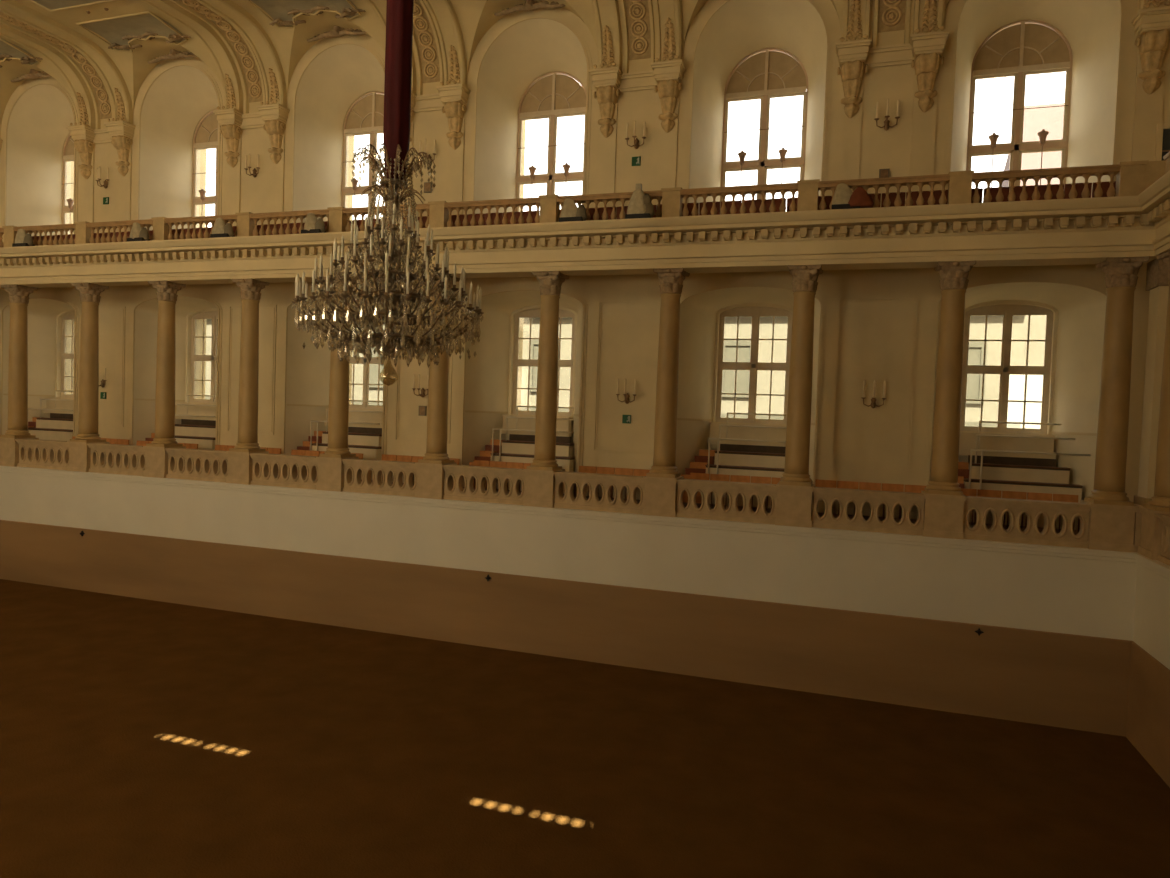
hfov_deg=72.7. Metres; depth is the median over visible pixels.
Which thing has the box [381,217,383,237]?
candle
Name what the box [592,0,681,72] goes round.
rib
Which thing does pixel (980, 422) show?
railing
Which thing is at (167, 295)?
column
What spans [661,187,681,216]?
pier
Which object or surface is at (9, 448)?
pedestal
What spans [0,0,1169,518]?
wall
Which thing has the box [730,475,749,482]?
chair
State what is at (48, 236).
chair
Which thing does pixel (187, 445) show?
chair
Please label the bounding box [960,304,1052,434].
window
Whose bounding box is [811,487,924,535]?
panel
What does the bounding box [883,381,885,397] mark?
candle
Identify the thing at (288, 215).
balustrade
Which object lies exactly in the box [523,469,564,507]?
pedestal
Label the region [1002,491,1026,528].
chair
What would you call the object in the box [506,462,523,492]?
chair
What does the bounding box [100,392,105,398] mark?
exit sign
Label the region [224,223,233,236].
hood
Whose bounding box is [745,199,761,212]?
chair
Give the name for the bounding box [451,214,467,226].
chair
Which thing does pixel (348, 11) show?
leaf
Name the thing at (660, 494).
pedestal
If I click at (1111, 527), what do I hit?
pedestal
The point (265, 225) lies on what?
chair
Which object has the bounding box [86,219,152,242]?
balustrade
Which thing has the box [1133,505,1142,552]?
trim
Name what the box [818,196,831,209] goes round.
chair
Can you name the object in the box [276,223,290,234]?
chair
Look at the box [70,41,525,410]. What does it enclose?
wall
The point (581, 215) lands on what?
hood
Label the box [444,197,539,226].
balustrade
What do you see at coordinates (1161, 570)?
trim
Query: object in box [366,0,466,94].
rib
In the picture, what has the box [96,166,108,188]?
wall sconce
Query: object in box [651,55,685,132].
corbel
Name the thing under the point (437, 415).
column
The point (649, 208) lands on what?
hood
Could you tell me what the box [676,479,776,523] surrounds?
panel
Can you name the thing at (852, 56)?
corbel
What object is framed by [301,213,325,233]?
floodlight
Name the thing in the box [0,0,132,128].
rib
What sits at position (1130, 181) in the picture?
pier
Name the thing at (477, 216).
chair
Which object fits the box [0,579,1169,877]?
floor
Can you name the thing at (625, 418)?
exit sign
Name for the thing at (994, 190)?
chair
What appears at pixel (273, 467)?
balustrade
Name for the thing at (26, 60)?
leaf
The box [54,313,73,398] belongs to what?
window
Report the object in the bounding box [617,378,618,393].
candle
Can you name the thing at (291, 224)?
chair
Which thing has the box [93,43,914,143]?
trim
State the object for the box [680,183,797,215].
balustrade
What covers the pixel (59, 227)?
balustrade
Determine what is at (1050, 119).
house
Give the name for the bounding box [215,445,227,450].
chair
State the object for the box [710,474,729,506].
chair
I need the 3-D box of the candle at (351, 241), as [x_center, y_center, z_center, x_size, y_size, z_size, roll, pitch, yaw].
[-3.263,-2.877,11.126,0.032,0.340,0.033,2,2,-13]
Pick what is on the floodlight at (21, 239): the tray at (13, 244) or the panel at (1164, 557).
the tray at (13, 244)
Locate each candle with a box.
[296,274,298,295]
[299,278,300,296]
[302,270,304,293]
[305,281,307,302]
[312,269,314,291]
[315,257,316,278]
[320,253,322,276]
[326,269,328,290]
[330,251,332,274]
[334,238,336,259]
[338,245,339,265]
[341,235,343,256]
[344,266,346,290]
[345,252,347,273]
[350,222,352,242]
[353,233,355,255]
[354,218,356,234]
[356,226,357,246]
[364,215,366,237]
[364,250,366,269]
[364,267,366,290]
[368,204,370,225]
[370,209,372,229]
[370,232,372,254]
[376,202,378,223]
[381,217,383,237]
[385,251,387,273]
[385,270,387,291]
[389,233,391,255]
[393,202,395,223]
[398,215,400,234]
[400,217,402,238]
[406,253,408,275]
[406,270,408,293]
[407,237,409,257]
[408,205,410,226]
[411,213,413,233]
[415,210,417,230]
[416,221,418,241]
[424,238,426,260]
[425,256,427,278]
[426,272,429,295]
[427,226,429,245]
[431,229,432,249]
[436,242,438,263]
[442,259,444,281]
[444,247,446,266]
[444,277,446,298]
[446,251,448,269]
[453,262,455,284]
[459,278,461,300]
[461,266,462,287]
[463,269,464,290]
[465,296,466,313]
[469,282,471,303]
[473,292,475,312]
[476,286,478,306]
[479,287,481,308]
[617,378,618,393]
[863,380,864,396]
[873,380,875,397]
[876,101,878,117]
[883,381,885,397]
[886,99,888,115]
[896,99,898,116]
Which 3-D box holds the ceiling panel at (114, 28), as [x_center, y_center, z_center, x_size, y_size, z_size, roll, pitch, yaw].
[-14.842,-12.722,22.992,2.968,0.328,5.813,3,2,19]
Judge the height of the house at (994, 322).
13.500 m
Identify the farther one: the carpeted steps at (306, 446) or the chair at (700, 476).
the carpeted steps at (306, 446)
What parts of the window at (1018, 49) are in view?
sash, sash, tie rod, fan panel, sash, sash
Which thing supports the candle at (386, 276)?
on the chandelier at (390, 298)
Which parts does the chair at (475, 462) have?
backrest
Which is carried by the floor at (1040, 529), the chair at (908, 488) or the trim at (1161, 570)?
the chair at (908, 488)
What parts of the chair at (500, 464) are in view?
backrest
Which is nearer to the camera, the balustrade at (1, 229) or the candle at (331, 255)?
the candle at (331, 255)
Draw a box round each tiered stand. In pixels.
[28,398,72,440]
[175,403,215,449]
[309,408,381,479]
[490,415,574,493]
[705,423,786,507]
[959,432,1082,529]
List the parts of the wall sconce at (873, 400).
plate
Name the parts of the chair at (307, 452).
backrest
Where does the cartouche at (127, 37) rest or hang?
attached to the ceiling panel at (114, 28)
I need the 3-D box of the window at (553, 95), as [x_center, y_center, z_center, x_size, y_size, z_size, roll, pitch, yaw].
[-1.017,-8.861,24.453,2.320,4.800,0.210,3,2,19]
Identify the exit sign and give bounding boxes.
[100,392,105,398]
[103,197,108,204]
[622,415,630,423]
[632,156,640,165]
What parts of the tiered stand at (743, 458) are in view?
breast panel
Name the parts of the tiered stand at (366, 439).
breast panel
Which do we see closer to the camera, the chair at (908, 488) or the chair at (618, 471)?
the chair at (908, 488)
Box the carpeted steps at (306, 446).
[297,431,327,449]
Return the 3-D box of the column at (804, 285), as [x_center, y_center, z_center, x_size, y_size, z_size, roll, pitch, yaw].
[5.086,-1.474,18.744,0.770,5.105,0.770,3,2,19]
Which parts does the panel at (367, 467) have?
rail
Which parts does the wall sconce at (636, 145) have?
plate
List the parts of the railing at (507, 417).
post, post, rail, rail, rail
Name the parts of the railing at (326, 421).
post, post, post, rail, rail, rail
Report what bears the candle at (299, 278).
on the chandelier at (390, 298)
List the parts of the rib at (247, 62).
recess panel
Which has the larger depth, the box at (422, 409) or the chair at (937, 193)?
the box at (422, 409)
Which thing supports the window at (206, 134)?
in the wall at (174, 106)
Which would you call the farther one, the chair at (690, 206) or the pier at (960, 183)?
the chair at (690, 206)
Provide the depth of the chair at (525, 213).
21.22 m
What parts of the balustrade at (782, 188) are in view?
rail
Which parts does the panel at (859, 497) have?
rail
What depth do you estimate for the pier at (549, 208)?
20.29 m
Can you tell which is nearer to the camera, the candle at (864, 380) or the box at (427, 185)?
the candle at (864, 380)
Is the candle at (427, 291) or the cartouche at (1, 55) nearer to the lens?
the candle at (427, 291)
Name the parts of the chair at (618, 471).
backrest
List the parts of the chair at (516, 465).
backrest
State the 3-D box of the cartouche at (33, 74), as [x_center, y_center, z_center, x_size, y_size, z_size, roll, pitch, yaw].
[-19.689,-13.169,28.622,2.229,0.686,0.650,3,2,19]
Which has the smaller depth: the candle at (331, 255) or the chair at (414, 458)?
the candle at (331, 255)
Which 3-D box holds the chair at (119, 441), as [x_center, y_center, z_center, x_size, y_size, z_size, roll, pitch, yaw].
[-16.180,0.441,27.531,0.510,0.851,0.535,3,2,19]
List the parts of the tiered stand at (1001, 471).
breast panel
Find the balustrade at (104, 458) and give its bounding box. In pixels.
[87,443,144,475]
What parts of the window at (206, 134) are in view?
sash, sash, fan panel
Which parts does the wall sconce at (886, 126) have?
plate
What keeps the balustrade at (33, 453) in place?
on the trim at (1161, 570)
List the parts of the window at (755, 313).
sash, sash, sill, sash, sash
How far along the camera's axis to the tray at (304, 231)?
22.11 m
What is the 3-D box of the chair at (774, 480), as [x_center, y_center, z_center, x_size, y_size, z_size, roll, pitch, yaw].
[4.979,1.432,20.242,0.510,0.851,0.535,3,2,19]
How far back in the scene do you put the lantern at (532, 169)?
24.45 m
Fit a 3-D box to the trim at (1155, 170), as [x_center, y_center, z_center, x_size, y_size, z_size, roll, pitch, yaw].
[11.684,-5.237,16.204,0.580,0.780,0.280,3,2,19]
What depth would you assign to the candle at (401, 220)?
10.75 m
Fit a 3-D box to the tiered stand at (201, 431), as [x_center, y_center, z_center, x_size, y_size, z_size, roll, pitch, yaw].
[-13.582,-0.152,27.861,2.640,2.190,1.330,3,2,19]
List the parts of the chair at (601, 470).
backrest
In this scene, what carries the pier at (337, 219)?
on the trim at (1072, 245)
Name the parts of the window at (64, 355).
frame, sash, sash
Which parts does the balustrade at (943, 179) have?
rail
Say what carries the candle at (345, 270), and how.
on the chandelier at (390, 298)
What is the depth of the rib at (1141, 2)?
17.76 m
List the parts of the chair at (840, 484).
backrest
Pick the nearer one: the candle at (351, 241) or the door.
the candle at (351, 241)
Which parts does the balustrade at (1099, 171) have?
rail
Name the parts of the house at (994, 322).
house pane, house pane, cornice, house pane, house pane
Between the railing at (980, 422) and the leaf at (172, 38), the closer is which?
the railing at (980, 422)
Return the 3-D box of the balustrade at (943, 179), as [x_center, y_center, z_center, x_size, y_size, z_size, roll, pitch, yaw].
[6.673,-5.456,17.886,2.760,0.750,0.300,3,2,19]
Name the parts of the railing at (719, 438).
post, post, post, rail, rail, rail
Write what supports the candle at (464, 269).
on the chandelier at (390, 298)
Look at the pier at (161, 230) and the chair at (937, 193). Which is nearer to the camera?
the chair at (937, 193)
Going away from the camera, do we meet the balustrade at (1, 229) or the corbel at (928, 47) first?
the corbel at (928, 47)
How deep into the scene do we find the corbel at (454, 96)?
23.15 m
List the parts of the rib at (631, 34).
recess panel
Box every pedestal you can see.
[0,437,38,466]
[67,441,109,471]
[143,446,185,477]
[226,451,268,484]
[316,456,358,491]
[415,462,456,498]
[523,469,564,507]
[643,476,683,516]
[775,483,814,527]
[921,490,965,538]
[1080,500,1137,552]
[1137,507,1169,559]
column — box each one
[0,284,37,437]
[70,283,108,442]
[146,281,185,446]
[229,278,269,451]
[319,276,358,457]
[418,274,459,463]
[526,271,568,470]
[646,268,689,477]
[779,264,822,486]
[924,261,975,495]
[1084,256,1149,505]
[1134,258,1168,505]
[1143,250,1169,511]
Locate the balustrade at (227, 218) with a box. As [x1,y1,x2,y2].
[164,214,236,239]
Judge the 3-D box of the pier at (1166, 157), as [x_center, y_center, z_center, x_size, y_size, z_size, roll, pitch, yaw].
[11.609,-5.223,15.575,0.360,0.790,0.500,3,2,19]
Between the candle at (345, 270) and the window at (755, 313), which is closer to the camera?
the candle at (345, 270)
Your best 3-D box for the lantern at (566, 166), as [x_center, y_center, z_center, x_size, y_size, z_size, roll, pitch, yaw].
[-0.588,-7.415,24.168,0.260,1.920,0.260,3,2,19]
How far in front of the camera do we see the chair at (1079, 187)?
17.15 m
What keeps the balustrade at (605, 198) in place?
on the trim at (1072, 245)
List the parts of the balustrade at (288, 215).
rail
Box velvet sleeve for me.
[383,0,413,179]
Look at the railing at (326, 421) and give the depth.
25.47 m
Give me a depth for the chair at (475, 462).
23.15 m
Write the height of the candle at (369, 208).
0.340 m
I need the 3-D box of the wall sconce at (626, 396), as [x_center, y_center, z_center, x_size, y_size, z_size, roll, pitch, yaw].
[1.138,-1.316,21.844,0.344,0.700,0.548,0,3,-45]
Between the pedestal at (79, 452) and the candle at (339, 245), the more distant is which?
the pedestal at (79, 452)
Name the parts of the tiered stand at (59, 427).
breast panel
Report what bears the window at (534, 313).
attached to the wall niche
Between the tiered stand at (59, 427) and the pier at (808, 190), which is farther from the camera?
the tiered stand at (59, 427)
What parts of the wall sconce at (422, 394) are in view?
plate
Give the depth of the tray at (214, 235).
23.13 m
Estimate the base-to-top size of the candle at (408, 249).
0.340 m
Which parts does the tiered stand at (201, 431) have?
breast panel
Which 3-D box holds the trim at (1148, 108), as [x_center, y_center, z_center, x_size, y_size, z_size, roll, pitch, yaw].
[-13.356,-9.189,26.699,55.650,6.940,0.070,3,2,19]
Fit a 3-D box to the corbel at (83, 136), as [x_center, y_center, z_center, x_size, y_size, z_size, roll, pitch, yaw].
[-17.591,-10.097,27.938,0.840,1.852,0.696,3,2,19]
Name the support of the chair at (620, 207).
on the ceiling
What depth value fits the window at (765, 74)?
22.38 m
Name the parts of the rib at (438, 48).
recess panel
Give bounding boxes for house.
[205,315,1024,427]
[1002,103,1063,428]
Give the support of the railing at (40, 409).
on the tiered stand at (59, 427)
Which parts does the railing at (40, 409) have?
rail, rail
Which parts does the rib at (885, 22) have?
recess panel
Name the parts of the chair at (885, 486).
backrest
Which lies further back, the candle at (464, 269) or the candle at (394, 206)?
the candle at (464, 269)
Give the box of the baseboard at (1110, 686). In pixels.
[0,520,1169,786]
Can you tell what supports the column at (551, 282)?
on the pedestal at (539, 484)
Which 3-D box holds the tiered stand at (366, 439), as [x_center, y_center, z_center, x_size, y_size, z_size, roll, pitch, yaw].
[-7.520,0.131,25.827,2.640,2.190,1.330,3,2,19]
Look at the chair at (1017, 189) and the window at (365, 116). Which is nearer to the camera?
the chair at (1017, 189)
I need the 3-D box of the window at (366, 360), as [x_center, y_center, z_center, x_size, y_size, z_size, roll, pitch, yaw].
[-7.351,-2.638,26.576,2.160,3.420,0.360,3,2,19]
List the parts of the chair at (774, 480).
backrest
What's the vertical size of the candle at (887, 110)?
0.440 m
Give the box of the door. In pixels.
[1155,123,1169,160]
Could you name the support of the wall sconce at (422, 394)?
attached to the wall at (174, 106)
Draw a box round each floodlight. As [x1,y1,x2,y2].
[12,229,34,246]
[127,222,149,241]
[210,218,233,237]
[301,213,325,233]
[559,198,586,221]
[625,183,654,218]
[832,183,873,208]
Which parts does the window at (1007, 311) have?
sash, sash, sill, sash, sash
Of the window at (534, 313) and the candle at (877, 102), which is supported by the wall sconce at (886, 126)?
the candle at (877, 102)
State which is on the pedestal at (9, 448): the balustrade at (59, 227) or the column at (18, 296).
the column at (18, 296)
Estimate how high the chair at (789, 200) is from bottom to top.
0.851 m
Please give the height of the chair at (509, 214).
0.851 m
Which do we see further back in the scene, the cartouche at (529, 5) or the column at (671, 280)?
the cartouche at (529, 5)
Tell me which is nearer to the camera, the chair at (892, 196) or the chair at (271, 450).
the chair at (892, 196)
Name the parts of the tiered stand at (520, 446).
breast panel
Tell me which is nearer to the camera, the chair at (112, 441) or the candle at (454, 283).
the candle at (454, 283)
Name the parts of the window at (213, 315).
sash, sash, sash, sash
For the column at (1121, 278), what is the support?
on the pedestal at (1111, 527)
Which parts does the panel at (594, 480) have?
rail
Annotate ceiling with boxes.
[0,0,1138,126]
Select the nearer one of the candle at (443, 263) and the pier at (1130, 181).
the candle at (443, 263)
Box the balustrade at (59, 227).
[13,224,75,245]
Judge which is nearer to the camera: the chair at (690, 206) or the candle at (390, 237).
the candle at (390, 237)
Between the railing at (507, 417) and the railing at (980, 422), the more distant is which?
the railing at (507, 417)
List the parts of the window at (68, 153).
sash, sash, fan panel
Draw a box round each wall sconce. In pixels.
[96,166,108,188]
[99,368,106,387]
[244,153,259,177]
[412,374,428,397]
[419,138,435,163]
[616,378,635,403]
[625,121,645,148]
[862,380,885,407]
[874,99,899,130]
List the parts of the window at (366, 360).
sash, sash, sash, sash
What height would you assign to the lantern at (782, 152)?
1.920 m
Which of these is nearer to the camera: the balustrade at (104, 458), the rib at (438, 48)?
the rib at (438, 48)
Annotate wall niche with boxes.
[2,282,1106,499]
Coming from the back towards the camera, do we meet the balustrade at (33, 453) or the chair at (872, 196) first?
the balustrade at (33, 453)
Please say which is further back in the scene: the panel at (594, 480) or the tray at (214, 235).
the tray at (214, 235)
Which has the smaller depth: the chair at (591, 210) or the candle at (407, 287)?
the candle at (407, 287)
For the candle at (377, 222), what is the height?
0.340 m
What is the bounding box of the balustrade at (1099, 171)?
[972,164,1120,202]
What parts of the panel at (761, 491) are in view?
rail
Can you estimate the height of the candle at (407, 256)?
0.340 m
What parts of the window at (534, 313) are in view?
sash, sash, sill, sash, sash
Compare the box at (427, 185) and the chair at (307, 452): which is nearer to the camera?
the box at (427, 185)
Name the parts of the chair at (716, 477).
backrest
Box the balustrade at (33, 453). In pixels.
[15,439,68,469]
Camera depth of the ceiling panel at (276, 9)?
23.13 m
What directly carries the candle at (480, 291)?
on the chandelier at (390, 298)
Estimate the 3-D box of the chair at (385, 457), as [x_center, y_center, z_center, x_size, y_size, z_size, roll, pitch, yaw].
[-6.065,0.911,24.137,0.510,0.851,0.535,3,2,19]
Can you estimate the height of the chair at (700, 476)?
0.851 m
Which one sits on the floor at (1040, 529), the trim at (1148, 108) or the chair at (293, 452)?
the chair at (293, 452)
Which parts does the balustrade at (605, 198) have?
rail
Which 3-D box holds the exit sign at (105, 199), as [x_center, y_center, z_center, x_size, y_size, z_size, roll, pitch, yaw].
[-16.790,-8.348,27.861,0.240,0.240,0.036,3,2,19]
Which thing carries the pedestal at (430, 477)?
on the trim at (1161, 570)
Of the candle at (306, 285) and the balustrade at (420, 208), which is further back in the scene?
the balustrade at (420, 208)
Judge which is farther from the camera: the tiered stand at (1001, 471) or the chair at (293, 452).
the chair at (293, 452)
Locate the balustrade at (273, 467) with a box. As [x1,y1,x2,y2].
[250,453,317,488]
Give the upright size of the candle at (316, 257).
0.340 m
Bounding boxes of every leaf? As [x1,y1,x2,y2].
[20,56,41,63]
[108,43,141,49]
[166,34,190,42]
[269,18,305,25]
[335,8,365,17]
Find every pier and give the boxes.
[2,226,16,246]
[74,221,90,243]
[151,217,169,239]
[235,212,254,236]
[327,207,347,231]
[428,201,448,227]
[539,194,559,222]
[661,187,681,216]
[797,179,819,210]
[947,170,973,203]
[1115,160,1148,196]
[1163,151,1169,173]
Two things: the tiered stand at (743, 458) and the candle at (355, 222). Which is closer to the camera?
the candle at (355, 222)
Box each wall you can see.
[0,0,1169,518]
[0,474,1169,669]
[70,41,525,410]
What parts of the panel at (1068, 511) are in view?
rail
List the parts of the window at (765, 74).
sash, sash, tie rod, fan panel, sash, sash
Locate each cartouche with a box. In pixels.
[0,54,11,60]
[11,69,51,82]
[122,32,157,40]
[148,49,196,63]
[287,6,328,15]
[307,26,365,41]
[494,0,564,15]
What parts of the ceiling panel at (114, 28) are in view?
coffer frame, frame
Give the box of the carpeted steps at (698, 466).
[681,449,715,503]
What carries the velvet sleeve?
hanging from the ceiling
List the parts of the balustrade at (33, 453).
rail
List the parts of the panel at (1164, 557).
rail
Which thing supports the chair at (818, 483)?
on the floor at (1040, 529)
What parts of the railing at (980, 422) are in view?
post, post, post, post, rail, rail, rail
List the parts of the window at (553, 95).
sash, sash, tie rod, fan panel, sash, sash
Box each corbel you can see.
[67,121,94,178]
[104,117,135,175]
[213,105,243,166]
[257,100,289,163]
[409,90,416,146]
[436,80,470,149]
[589,62,622,137]
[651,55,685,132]
[836,34,871,117]
[910,26,948,111]
[1131,1,1169,93]
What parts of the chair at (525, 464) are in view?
backrest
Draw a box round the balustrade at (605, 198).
[556,190,661,220]
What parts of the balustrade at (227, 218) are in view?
rail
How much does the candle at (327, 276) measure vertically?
0.340 m
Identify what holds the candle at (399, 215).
on the chandelier at (390, 298)
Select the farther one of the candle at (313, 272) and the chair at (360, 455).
the chair at (360, 455)
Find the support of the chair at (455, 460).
on the floor at (1040, 529)
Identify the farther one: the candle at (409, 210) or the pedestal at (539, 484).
the pedestal at (539, 484)
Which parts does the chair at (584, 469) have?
backrest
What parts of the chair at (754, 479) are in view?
backrest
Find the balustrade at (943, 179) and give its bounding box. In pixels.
[818,174,949,209]
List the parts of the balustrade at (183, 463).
rail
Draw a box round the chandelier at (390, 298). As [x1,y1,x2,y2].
[291,143,483,356]
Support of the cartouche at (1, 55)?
attached to the ceiling panel at (7, 48)
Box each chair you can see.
[42,235,53,244]
[104,232,112,242]
[106,438,116,443]
[115,232,123,241]
[117,439,128,444]
[136,440,148,445]
[178,228,191,238]
[185,443,197,448]
[191,228,204,237]
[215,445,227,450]
[263,224,273,234]
[267,448,280,453]
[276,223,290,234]
[290,223,304,233]
[291,449,304,455]
[305,450,319,475]
[351,453,362,458]
[352,220,367,230]
[367,219,381,229]
[382,454,396,481]
[385,218,397,229]
[397,455,411,461]
[412,456,422,483]
[418,216,426,227]
[450,458,458,464]
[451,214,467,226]
[468,214,484,225]
[473,460,489,489]
[484,461,506,490]
[485,213,502,224]
[503,212,519,223]
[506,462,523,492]
[519,463,530,487]
[523,211,536,223]
[574,466,596,497]
[585,208,594,219]
[597,467,614,496]
[598,207,615,219]
[611,468,632,500]
[617,206,627,218]
[633,469,649,475]
[653,205,656,217]
[682,203,698,215]
[690,473,709,479]
[699,202,719,215]
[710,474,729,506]
[720,200,741,214]
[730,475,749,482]
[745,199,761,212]
[751,476,770,509]
[764,198,785,212]
[771,477,780,508]
[787,197,797,211]
[815,479,835,513]
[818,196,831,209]
[837,481,858,515]
[859,482,880,490]
[869,193,880,207]
[881,192,905,206]
[882,483,903,519]
[904,485,925,492]
[906,191,929,205]
[933,190,947,204]
[961,488,976,524]
[971,188,982,202]
[977,489,1001,497]
[983,187,1009,202]
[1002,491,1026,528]
[1010,186,1034,200]
[1027,492,1051,500]
[1038,184,1063,199]
[1053,494,1079,532]
[1064,183,1091,198]
[1092,181,1115,197]
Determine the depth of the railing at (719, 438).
21.42 m
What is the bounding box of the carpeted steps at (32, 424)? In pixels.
[28,417,42,427]
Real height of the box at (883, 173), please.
0.300 m
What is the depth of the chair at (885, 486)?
19.73 m
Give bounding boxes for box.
[418,406,426,415]
[424,182,431,192]
[879,169,889,177]
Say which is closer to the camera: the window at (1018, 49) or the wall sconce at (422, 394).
the window at (1018, 49)
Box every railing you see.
[28,390,72,417]
[175,394,215,416]
[310,400,382,450]
[492,405,573,460]
[707,412,786,473]
[968,421,1090,488]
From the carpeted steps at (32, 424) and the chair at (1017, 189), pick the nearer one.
the chair at (1017, 189)
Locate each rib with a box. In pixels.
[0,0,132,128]
[140,0,286,113]
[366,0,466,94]
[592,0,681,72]
[841,0,944,46]
[1138,0,1169,10]
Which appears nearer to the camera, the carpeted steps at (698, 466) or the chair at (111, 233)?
the carpeted steps at (698, 466)
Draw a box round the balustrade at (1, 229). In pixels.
[0,228,3,246]
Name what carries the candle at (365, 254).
on the chandelier at (390, 298)
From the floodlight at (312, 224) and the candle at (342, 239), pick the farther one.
the floodlight at (312, 224)
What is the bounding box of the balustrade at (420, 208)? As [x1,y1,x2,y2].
[342,204,429,231]
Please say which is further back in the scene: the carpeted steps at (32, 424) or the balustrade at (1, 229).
the carpeted steps at (32, 424)
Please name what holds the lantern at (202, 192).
on the wall at (174, 106)
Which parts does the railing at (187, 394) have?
rail, rail, rail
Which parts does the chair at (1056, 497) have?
backrest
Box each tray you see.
[12,243,34,246]
[127,237,149,241]
[210,233,233,237]
[301,229,325,233]
[559,216,585,221]
[625,213,652,218]
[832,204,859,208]
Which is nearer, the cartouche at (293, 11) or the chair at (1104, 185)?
the chair at (1104, 185)
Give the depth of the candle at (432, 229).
11.36 m
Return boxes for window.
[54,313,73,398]
[62,134,73,234]
[184,311,217,403]
[192,109,218,227]
[342,91,384,218]
[349,310,384,409]
[507,309,574,416]
[515,71,585,211]
[712,307,792,424]
[720,48,807,208]
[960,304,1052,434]
[966,20,1072,192]
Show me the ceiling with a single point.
(475, 17)
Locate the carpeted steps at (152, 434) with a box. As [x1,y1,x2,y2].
[145,433,154,440]
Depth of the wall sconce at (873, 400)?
19.74 m
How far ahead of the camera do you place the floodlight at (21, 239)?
25.71 m
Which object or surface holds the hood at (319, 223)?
attached to the floodlight at (312, 224)
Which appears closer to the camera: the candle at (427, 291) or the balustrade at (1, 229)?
the candle at (427, 291)
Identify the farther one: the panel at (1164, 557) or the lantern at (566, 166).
the lantern at (566, 166)
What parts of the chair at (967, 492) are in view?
backrest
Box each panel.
[0,38,40,66]
[28,0,187,51]
[247,0,361,28]
[342,458,416,496]
[443,465,524,504]
[554,471,644,513]
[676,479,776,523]
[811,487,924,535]
[963,496,1089,547]
[1155,513,1169,565]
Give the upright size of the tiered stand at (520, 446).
2.190 m
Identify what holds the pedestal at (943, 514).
on the trim at (1161, 570)
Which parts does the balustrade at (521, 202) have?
rail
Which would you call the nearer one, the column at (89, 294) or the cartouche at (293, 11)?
the cartouche at (293, 11)
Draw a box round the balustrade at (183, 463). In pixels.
[165,448,227,481]
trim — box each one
[0,170,1169,288]
[0,277,1106,494]
[0,466,1169,582]
[3,0,1165,241]
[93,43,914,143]
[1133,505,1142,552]
[1144,160,1165,188]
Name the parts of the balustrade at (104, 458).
rail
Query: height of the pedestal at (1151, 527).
0.950 m
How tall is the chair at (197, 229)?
0.851 m
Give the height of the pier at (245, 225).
0.790 m
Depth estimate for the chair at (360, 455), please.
24.46 m
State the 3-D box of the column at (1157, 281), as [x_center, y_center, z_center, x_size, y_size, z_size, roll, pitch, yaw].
[12.019,-1.151,16.481,0.680,5.100,0.680,3,2,19]
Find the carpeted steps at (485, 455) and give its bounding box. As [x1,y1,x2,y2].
[469,439,501,487]
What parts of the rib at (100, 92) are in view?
recess panel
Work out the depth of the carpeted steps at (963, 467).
19.90 m
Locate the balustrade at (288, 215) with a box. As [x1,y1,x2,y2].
[250,209,328,235]
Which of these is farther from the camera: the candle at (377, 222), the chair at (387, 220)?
the chair at (387, 220)
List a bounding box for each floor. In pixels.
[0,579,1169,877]
[361,480,1077,534]
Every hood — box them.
[23,234,32,245]
[139,227,148,240]
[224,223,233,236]
[315,218,325,232]
[576,204,586,220]
[645,202,654,217]
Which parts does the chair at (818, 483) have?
backrest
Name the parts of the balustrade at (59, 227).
rail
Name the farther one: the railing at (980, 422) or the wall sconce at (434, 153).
the wall sconce at (434, 153)
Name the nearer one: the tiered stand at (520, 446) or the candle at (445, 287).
the candle at (445, 287)
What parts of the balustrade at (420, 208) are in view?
rail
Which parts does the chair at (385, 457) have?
backrest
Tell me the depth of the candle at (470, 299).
10.87 m
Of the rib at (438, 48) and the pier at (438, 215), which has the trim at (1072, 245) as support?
the pier at (438, 215)
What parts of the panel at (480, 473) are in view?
rail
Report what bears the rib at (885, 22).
attached to the ceiling
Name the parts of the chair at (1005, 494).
backrest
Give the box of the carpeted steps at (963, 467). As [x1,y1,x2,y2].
[958,462,968,487]
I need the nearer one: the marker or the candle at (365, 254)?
the candle at (365, 254)
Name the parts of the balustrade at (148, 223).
rail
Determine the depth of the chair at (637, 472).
21.81 m
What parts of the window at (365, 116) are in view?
sash, sash, fan panel, sash, sash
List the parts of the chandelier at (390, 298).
arm, arm, arm, arm, arm, arm, arm, arm, arm, arm, arm, arm, arm, arm, arm, arm, arm, arm, arm, arm, arm, arm, arm, arm, arm, arm, arm, arm, arm, arm, arm, arm, central stem, arm, arm, arm, arm, arm, arm, arm, arm, arm, arm, arm, arm, arm, arm, arm, arm, arm, arm, arm, arm, arm, arm, arm, arm, arm, arm, arm, arm, arm, arm, arm, arm, arm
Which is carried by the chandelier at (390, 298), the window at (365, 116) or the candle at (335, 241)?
the candle at (335, 241)
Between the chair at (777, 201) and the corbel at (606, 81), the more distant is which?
the corbel at (606, 81)
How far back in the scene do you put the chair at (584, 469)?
22.27 m
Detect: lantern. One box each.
[67,198,73,222]
[199,189,205,211]
[351,178,358,207]
[528,165,535,209]
[563,163,570,195]
[738,150,746,199]
[778,148,787,194]
[988,133,998,187]
[1037,129,1048,184]
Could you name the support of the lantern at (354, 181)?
on the wall at (174, 106)
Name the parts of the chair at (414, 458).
backrest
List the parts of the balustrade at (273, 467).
rail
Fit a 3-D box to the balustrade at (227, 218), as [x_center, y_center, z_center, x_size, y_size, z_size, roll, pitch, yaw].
[-11.512,-6.302,23.987,2.760,0.750,0.300,3,2,19]

